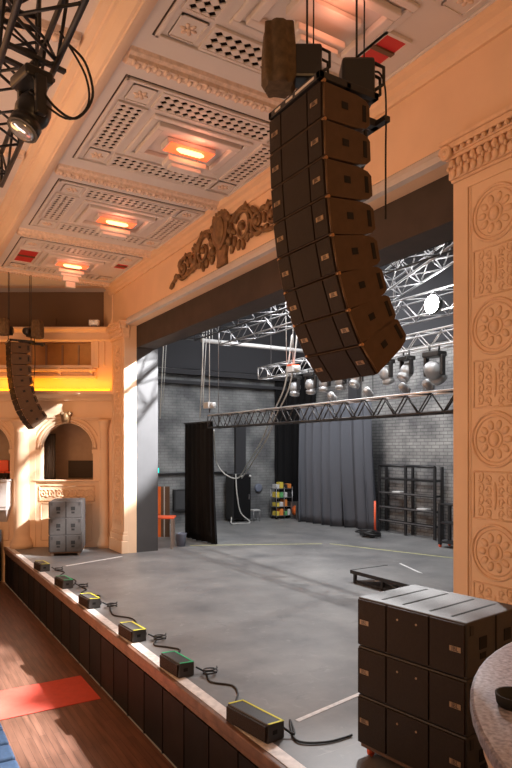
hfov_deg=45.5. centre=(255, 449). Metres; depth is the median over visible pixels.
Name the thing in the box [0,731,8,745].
seat
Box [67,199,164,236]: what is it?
ceiling panel
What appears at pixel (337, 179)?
speaker
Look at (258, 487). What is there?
wall box
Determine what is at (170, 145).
coffer
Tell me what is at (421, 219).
header border
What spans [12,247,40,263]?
ceiling hatch
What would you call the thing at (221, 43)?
ceiling vent
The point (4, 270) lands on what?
ceiling
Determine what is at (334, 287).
grille
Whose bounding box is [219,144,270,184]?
ceiling vent
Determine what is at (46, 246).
ceiling vent
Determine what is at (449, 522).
trolley
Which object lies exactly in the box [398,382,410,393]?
can
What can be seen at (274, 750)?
trim
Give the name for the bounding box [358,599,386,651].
grille
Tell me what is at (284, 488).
shelving unit
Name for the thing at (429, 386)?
can
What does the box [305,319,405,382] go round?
speaker
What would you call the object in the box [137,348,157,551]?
wall
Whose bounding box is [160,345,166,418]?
rope
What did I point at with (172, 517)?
table
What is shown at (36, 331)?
chain hoist
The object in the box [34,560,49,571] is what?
speaker
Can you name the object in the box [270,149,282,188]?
grille
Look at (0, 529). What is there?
crate
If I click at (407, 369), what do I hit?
head
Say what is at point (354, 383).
head
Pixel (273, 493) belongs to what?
case
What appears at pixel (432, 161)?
trim
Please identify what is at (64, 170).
molding
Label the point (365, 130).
cable loop
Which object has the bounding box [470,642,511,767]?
table
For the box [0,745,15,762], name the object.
seat
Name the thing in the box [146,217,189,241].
ceiling vent
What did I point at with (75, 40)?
ceiling
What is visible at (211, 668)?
cable
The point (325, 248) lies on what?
grille
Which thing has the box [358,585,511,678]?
subwoofer
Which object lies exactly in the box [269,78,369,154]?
speaker
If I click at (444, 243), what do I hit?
truss
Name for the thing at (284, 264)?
grille
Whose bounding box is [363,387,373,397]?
can
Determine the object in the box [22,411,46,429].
speaker
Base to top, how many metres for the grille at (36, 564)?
0.185 m
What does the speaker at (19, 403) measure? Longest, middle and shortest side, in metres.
0.932 x 0.631 x 0.371 m
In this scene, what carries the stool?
on the floor at (278, 623)
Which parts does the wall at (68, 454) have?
recess panel, gallery rail, frame moulding, frieze moulding, cornice, cornice, sill moulding, carved panel, gallery frame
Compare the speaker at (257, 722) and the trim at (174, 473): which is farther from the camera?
the trim at (174, 473)
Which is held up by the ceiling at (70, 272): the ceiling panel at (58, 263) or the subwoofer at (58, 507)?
the ceiling panel at (58, 263)
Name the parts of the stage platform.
leg, edge trim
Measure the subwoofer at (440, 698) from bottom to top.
0.549 m
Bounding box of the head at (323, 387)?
[319,380,330,392]
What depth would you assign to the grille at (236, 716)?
7.40 m
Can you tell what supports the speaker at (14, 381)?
hanging from the speaker at (12, 370)
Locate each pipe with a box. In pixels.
[184,421,212,423]
[201,329,302,352]
[284,305,357,405]
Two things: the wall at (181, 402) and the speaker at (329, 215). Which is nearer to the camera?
the speaker at (329, 215)
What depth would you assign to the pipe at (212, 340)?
26.33 m
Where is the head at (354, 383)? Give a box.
[348,377,363,388]
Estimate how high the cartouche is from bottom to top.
1.420 m
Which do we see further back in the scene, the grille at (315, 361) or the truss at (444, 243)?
the truss at (444, 243)
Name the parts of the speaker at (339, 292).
rail, handle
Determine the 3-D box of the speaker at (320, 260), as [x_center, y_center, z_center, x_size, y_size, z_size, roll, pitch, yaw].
[0.746,-1.937,6.412,0.663,0.429,0.932,0,0,-33]
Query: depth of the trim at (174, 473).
28.54 m
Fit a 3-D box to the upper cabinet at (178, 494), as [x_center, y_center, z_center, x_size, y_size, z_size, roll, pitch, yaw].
[-3.472,2.350,28.709,0.900,1.000,0.215,0,0,-32]
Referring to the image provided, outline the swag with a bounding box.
[213,335,297,478]
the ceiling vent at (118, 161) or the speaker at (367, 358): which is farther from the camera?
the ceiling vent at (118, 161)
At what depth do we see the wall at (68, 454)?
21.70 m
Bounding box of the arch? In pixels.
[104,28,511,552]
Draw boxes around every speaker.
[6,341,30,355]
[6,352,30,366]
[6,364,31,377]
[7,375,32,388]
[9,386,34,399]
[12,395,37,410]
[16,403,41,420]
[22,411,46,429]
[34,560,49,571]
[54,575,72,588]
[78,593,99,608]
[118,621,145,642]
[160,651,193,677]
[226,699,283,743]
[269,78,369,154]
[270,116,370,189]
[271,155,371,223]
[273,194,374,257]
[277,233,379,291]
[283,267,386,324]
[293,295,395,355]
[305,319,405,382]
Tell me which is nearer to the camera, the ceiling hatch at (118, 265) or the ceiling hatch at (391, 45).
the ceiling hatch at (391, 45)
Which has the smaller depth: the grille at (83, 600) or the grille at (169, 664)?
the grille at (169, 664)
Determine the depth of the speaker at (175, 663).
9.33 m
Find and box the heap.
[355,529,380,537]
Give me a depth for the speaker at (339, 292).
6.14 m
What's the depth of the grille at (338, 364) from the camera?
6.49 m
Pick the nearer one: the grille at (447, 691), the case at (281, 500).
the grille at (447, 691)
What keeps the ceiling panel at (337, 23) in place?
on the ceiling at (333, 26)
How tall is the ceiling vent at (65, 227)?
0.045 m
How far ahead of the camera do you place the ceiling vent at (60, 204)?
14.59 m
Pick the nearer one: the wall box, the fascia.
the fascia
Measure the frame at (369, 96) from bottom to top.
0.085 m
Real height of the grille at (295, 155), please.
0.338 m
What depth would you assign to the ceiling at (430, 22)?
10.09 m
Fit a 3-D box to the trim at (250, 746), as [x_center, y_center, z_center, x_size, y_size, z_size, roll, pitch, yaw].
[-2.084,3.508,10.510,0.070,0.124,27.100,0,0,-32]
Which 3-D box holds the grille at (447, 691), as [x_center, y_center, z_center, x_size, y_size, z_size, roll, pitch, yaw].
[1.883,2.490,6.015,0.024,0.506,0.395,0,0,-39]
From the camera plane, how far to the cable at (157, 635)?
10.95 m
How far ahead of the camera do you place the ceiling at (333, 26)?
8.26 m
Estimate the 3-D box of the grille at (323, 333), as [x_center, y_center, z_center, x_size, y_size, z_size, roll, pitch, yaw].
[0.720,-1.204,6.396,0.022,0.338,0.434,-32,17,-28]
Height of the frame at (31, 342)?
0.085 m
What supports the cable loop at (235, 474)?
on the floor at (278, 623)
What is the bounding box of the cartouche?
[169,199,273,289]
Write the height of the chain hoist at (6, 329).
2.365 m
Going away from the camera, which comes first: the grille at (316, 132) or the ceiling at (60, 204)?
the grille at (316, 132)
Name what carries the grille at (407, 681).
attached to the subwoofer at (440, 698)
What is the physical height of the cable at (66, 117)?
0.652 m
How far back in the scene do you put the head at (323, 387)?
20.81 m
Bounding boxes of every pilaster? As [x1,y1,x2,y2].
[106,319,129,553]
[438,104,511,604]
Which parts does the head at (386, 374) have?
yoke arm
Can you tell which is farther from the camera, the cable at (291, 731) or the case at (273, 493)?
the case at (273, 493)
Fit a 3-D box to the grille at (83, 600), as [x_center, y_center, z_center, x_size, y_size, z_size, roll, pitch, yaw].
[-3.796,3.336,13.425,0.028,0.185,0.580,0,0,-35]
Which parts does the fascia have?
panel, panel, panel, panel, panel, panel, panel, panel, panel, panel, panel, panel, panel, panel, panel, panel, panel, panel, panel, panel, panel, panel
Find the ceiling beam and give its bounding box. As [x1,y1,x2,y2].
[0,0,157,256]
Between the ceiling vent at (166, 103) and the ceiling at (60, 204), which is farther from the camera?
the ceiling at (60, 204)
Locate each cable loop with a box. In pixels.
[231,474,250,523]
[361,129,367,168]
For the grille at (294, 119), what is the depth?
6.16 m
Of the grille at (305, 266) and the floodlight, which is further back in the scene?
the floodlight
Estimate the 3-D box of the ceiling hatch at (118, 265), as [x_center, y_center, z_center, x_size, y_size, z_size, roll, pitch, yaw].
[-4.271,-5.820,19.314,0.460,0.060,0.600,0,0,-32]
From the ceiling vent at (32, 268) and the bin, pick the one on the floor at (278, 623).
the bin
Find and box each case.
[272,492,278,497]
[276,482,282,487]
[277,508,282,514]
[280,499,286,505]
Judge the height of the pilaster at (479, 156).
7.760 m
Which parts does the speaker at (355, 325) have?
rail, handle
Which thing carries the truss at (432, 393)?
hanging from the ceiling
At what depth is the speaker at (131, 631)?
11.02 m
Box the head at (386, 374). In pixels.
[379,359,394,384]
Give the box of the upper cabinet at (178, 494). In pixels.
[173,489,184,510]
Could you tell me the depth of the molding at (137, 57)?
9.49 m
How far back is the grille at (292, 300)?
6.58 m
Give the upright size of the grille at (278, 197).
0.338 m
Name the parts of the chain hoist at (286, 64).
chain, motor, carry handle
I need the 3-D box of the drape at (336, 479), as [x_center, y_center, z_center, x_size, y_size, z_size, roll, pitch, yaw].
[3.623,0.640,27.568,0.763,5.581,4.624,0,0,-39]
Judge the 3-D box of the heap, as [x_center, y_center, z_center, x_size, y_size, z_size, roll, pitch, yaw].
[4.537,3.339,24.405,1.102,0.242,1.279,0,0,26]
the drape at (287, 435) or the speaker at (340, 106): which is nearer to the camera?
the speaker at (340, 106)
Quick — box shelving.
[378,464,443,540]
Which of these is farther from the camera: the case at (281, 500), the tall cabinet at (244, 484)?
the case at (281, 500)
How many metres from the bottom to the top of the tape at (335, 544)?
0.003 m
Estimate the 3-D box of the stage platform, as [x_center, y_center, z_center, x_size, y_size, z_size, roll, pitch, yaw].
[3.869,3.285,14.832,1.322,0.330,3.274,0,0,-32]
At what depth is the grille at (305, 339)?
6.65 m
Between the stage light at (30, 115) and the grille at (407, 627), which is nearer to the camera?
the stage light at (30, 115)
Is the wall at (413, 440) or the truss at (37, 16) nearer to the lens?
the truss at (37, 16)
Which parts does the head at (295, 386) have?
yoke arm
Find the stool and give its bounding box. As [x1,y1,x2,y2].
[250,509,259,521]
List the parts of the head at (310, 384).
yoke arm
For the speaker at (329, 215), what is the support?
hanging from the speaker at (337, 179)
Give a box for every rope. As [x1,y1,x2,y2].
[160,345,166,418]
[200,331,206,417]
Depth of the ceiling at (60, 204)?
15.09 m
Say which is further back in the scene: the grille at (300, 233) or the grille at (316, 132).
the grille at (300, 233)
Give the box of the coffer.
[124,113,252,176]
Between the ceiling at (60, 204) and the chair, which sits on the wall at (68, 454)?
the chair
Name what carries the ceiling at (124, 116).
attached to the ceiling at (430, 22)
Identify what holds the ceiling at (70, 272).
attached to the ceiling at (430, 22)
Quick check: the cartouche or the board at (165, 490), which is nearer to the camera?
the cartouche
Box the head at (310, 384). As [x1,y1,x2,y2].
[303,369,316,394]
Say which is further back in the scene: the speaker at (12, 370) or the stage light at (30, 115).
the speaker at (12, 370)
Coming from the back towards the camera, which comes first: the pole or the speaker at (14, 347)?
the pole
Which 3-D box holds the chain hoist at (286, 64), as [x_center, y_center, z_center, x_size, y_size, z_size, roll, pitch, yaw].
[0.407,-4.711,6.530,0.743,2.279,0.493,0,0,-14]
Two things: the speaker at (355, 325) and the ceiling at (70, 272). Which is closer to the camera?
the speaker at (355, 325)
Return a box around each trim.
[4,547,286,767]
[7,547,305,767]
[104,0,511,296]
[126,149,446,324]
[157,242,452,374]
[158,367,288,389]
[158,471,226,474]
[234,427,245,519]
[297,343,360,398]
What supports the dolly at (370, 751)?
on the floor at (278, 623)
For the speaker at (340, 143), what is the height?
0.371 m
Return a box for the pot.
[495,686,511,711]
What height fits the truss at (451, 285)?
4.468 m
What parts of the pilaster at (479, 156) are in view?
panel moulding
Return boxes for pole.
[374,501,375,529]
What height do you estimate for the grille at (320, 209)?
0.336 m
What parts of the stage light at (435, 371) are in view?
yoke arm, yoke arm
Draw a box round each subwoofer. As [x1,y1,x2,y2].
[48,498,84,517]
[48,514,84,534]
[48,530,84,552]
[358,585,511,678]
[358,645,475,736]
[358,694,487,767]
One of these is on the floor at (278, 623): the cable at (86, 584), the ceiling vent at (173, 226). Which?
the cable at (86, 584)
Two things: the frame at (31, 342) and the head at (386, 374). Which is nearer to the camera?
the head at (386, 374)
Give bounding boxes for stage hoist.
[202,330,215,412]
[285,302,300,376]
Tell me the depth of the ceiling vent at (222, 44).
8.88 m
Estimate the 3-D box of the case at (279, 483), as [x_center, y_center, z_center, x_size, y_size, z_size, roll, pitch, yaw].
[1.202,1.768,30.667,0.190,0.305,0.360,0,0,-32]
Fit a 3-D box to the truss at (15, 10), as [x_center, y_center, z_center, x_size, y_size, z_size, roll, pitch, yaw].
[-1.971,-4.791,5.360,0.496,2.678,6.038,0,0,-32]
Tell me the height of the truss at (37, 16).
2.165 m
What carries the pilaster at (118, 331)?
attached to the arch
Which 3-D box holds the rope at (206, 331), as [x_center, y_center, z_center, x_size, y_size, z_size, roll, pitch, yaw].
[-1.980,-4.650,23.991,0.533,6.802,0.039,0,0,-32]
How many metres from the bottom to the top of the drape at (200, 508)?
4.450 m
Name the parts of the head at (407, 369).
yoke arm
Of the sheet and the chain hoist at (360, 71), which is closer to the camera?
the chain hoist at (360, 71)
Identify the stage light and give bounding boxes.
[4,42,65,143]
[422,345,446,385]
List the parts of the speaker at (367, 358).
rail, handle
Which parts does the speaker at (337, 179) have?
rail, handle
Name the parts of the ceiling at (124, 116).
glow plate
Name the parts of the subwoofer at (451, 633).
corner plate, handle, handle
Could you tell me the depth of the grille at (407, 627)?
6.36 m
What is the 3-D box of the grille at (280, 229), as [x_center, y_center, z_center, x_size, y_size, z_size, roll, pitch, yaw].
[0.270,-2.251,6.506,0.070,0.336,0.206,0,0,-32]
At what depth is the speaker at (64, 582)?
15.21 m
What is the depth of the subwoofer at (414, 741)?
6.32 m
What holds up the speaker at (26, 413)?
hanging from the speaker at (19, 403)
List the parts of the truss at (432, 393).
suspension chain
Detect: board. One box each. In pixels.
[158,486,160,536]
[161,486,169,536]
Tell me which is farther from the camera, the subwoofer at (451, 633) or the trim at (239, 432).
the trim at (239, 432)
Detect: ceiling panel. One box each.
[33,250,110,274]
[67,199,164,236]
[229,0,419,70]
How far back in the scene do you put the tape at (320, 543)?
22.24 m
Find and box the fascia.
[5,554,258,767]
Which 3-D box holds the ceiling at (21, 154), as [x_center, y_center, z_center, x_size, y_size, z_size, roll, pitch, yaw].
[-7.162,-6.073,11.210,5.500,0.155,0.280,0,0,-32]
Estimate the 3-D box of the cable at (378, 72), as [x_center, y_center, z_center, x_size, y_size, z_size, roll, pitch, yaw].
[1.323,-3.285,6.561,0.221,1.570,0.025,0,0,-29]
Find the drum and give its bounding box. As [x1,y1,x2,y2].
[291,501,297,519]
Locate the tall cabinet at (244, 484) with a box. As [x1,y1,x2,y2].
[226,473,250,521]
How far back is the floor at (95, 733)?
10.60 m
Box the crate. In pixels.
[0,529,0,580]
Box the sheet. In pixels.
[416,508,430,510]
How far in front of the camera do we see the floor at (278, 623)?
13.62 m
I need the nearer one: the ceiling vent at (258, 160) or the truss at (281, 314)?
the ceiling vent at (258, 160)
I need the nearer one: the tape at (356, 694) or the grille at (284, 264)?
the grille at (284, 264)
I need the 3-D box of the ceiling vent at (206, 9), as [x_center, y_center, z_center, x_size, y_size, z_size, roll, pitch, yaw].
[-0.310,-5.827,7.434,0.420,0.022,1.640,0,0,-32]
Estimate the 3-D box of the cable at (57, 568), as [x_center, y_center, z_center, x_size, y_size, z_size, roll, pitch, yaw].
[-5.160,3.388,16.518,0.296,0.130,2.305,0,0,-30]
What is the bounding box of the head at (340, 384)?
[335,379,346,390]
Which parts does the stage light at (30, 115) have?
yoke arm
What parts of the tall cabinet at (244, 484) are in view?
door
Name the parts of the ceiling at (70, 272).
glow plate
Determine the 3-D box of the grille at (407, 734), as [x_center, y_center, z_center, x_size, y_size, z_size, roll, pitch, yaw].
[1.584,3.042,6.387,0.024,0.506,0.530,0,0,-39]
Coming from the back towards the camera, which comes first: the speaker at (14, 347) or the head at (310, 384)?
the head at (310, 384)
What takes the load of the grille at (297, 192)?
attached to the speaker at (337, 179)
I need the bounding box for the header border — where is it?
[137,174,452,348]
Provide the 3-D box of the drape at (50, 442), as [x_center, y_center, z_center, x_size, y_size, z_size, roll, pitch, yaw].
[-7.488,0.238,22.200,0.376,1.658,0.078,0,0,0]
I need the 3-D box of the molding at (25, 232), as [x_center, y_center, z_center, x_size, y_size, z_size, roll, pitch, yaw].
[-4.701,-5.773,17.174,3.790,0.155,0.400,0,0,-32]
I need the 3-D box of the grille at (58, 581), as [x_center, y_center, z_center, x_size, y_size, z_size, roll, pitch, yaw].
[-4.963,3.336,15.330,0.028,0.185,0.580,0,0,-35]
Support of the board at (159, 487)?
on the floor at (278, 623)
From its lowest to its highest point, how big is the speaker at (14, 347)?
0.371 m
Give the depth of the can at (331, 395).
16.15 m
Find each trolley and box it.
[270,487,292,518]
[438,503,452,546]
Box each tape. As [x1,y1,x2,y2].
[66,556,122,565]
[190,543,321,545]
[296,693,359,721]
[335,544,451,557]
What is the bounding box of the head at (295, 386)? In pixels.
[288,373,301,396]
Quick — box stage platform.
[350,565,452,592]
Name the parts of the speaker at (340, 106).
rail, handle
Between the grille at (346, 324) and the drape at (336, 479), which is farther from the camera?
the drape at (336, 479)
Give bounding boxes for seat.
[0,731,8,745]
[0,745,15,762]
[0,760,19,767]
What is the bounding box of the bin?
[175,532,186,546]
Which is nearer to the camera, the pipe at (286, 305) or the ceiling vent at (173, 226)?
the ceiling vent at (173, 226)
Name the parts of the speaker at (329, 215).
rail, handle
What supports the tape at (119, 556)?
on the floor at (278, 623)
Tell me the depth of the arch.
9.76 m
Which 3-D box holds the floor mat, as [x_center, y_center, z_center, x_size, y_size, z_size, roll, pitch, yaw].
[-4.532,4.692,11.338,2.920,0.015,1.370,0,0,-32]
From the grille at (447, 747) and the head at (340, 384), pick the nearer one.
the grille at (447, 747)
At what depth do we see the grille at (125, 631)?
11.11 m
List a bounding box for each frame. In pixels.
[5,338,45,346]
[269,70,389,135]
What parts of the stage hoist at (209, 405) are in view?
motor, chain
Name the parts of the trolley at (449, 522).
post, rail, rail, rail, post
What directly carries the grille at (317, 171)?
attached to the speaker at (337, 179)
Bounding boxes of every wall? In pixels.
[0,286,112,581]
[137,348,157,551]
[158,367,274,523]
[316,339,452,539]
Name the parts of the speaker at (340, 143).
rail, handle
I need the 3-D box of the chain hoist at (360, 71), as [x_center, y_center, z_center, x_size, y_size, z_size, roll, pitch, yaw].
[1.144,-4.714,6.717,0.466,2.272,0.544,0,0,0]
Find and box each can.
[327,392,336,401]
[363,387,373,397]
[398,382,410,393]
[422,379,434,390]
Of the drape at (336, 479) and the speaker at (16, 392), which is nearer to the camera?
the speaker at (16, 392)
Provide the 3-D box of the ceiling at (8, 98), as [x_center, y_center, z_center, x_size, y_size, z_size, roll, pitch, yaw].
[-7.538,-6.300,9.162,8.720,0.300,30.500,0,0,-32]
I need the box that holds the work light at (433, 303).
[425,288,442,313]
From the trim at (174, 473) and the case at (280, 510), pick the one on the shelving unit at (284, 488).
the case at (280, 510)
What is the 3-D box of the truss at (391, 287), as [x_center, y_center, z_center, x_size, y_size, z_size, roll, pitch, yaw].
[4.169,-6.211,15.500,0.660,3.639,5.101,0,0,-9]
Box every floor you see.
[0,582,174,767]
[6,516,452,767]
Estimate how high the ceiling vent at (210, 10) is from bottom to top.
0.045 m
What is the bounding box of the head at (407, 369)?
[397,350,415,382]
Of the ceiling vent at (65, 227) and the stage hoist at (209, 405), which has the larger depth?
the stage hoist at (209, 405)
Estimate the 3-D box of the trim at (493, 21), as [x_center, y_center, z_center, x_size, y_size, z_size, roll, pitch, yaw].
[0.014,-5.680,13.144,0.240,0.340,20.400,0,0,-32]
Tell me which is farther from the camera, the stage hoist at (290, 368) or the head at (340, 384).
the stage hoist at (290, 368)
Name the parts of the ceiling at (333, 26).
glow plate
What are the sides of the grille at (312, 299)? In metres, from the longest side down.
0.434 x 0.338 x 0.022 m
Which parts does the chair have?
backrest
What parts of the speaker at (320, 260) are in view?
rail, handle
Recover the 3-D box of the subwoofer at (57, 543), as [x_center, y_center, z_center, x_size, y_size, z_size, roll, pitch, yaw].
[-6.327,3.041,20.475,1.052,0.549,1.396,0,0,-11]
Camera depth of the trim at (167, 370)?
29.47 m
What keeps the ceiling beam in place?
attached to the ceiling at (8, 98)
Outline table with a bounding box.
[158,515,175,548]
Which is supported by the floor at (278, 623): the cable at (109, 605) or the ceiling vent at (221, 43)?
the cable at (109, 605)
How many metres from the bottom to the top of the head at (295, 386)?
0.919 m
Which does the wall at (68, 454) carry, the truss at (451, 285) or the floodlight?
the floodlight
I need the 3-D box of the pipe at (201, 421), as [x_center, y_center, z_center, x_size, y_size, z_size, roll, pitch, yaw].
[-2.205,-1.040,23.120,0.056,0.056,2.470,0,0,-32]
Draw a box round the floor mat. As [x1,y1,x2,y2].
[0,675,100,720]
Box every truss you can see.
[0,0,88,187]
[3,0,40,54]
[182,240,452,340]
[207,328,452,428]
[219,307,299,345]
[258,264,452,379]
[383,242,452,300]
[392,284,452,326]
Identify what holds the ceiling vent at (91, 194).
in the ceiling at (60, 204)
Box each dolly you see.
[50,548,83,555]
[361,743,411,767]
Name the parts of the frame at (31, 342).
bar frame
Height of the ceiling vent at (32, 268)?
0.045 m
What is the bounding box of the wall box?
[254,484,261,491]
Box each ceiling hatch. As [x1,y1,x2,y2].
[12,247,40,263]
[111,262,130,269]
[360,31,411,69]
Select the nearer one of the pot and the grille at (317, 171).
the pot
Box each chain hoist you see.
[0,272,13,340]
[22,276,43,339]
[261,0,330,98]
[339,0,384,107]
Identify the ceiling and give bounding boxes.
[0,0,99,205]
[0,0,489,291]
[0,147,24,159]
[0,266,109,287]
[2,237,142,288]
[5,12,80,47]
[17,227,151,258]
[28,178,204,248]
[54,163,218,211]
[72,74,270,196]
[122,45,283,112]
[152,0,496,86]
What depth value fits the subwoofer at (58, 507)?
19.82 m
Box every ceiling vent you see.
[24,264,97,279]
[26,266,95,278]
[39,192,78,221]
[41,243,122,261]
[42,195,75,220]
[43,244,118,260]
[56,222,143,244]
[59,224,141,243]
[81,188,180,216]
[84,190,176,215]
[89,99,147,152]
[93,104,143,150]
[106,152,216,189]
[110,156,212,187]
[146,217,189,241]
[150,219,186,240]
[151,92,269,143]
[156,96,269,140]
[181,0,234,23]
[187,0,228,19]
[198,24,338,76]
[203,31,261,69]
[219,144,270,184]
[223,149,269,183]
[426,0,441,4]
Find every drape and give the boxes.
[45,434,55,478]
[185,422,216,543]
[275,364,315,516]
[298,401,377,530]
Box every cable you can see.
[29,30,93,119]
[51,566,75,584]
[75,583,101,604]
[102,602,146,634]
[148,633,180,652]
[196,666,238,700]
[284,719,352,743]
[375,71,386,219]
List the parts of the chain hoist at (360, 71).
motor, chain, carry handle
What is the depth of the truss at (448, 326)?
17.95 m
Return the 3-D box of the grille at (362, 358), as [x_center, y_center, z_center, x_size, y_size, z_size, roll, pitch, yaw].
[1.071,-0.898,6.221,0.228,0.272,0.209,0,0,-32]
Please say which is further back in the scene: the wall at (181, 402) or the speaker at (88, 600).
the wall at (181, 402)
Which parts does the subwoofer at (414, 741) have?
corner plate, handle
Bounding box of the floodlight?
[89,320,99,326]
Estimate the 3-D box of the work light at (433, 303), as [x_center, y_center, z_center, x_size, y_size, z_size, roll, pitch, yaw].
[4.615,-3.855,15.828,0.310,0.680,0.546,0,0,-32]
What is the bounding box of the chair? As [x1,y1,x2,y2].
[0,460,8,478]
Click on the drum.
(294, 505)
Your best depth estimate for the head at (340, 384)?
20.09 m
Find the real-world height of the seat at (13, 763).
0.980 m
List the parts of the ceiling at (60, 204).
glow plate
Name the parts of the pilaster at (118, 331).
panel moulding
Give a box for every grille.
[34,562,39,570]
[54,577,62,587]
[78,595,88,607]
[118,624,131,641]
[160,655,177,676]
[226,706,266,742]
[269,114,281,153]
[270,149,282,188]
[271,185,284,222]
[274,220,288,256]
[278,255,294,291]
[281,93,307,144]
[282,130,308,180]
[283,168,311,215]
[284,290,303,324]
[285,205,315,251]
[290,243,321,286]
[294,324,316,355]
[296,280,330,320]
[306,316,343,352]
[306,355,332,382]
[307,81,321,125]
[308,120,323,163]
[309,159,325,201]
[312,198,329,238]
[316,237,335,276]
[319,349,360,380]
[323,275,345,312]
[333,312,358,346]
[346,346,375,376]
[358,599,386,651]
[358,647,386,702]
[358,696,386,753]
[387,606,428,665]
[387,657,428,720]
[387,708,428,767]
[430,617,464,677]
[430,671,464,734]
[430,726,464,767]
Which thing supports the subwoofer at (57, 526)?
on the subwoofer at (57, 543)

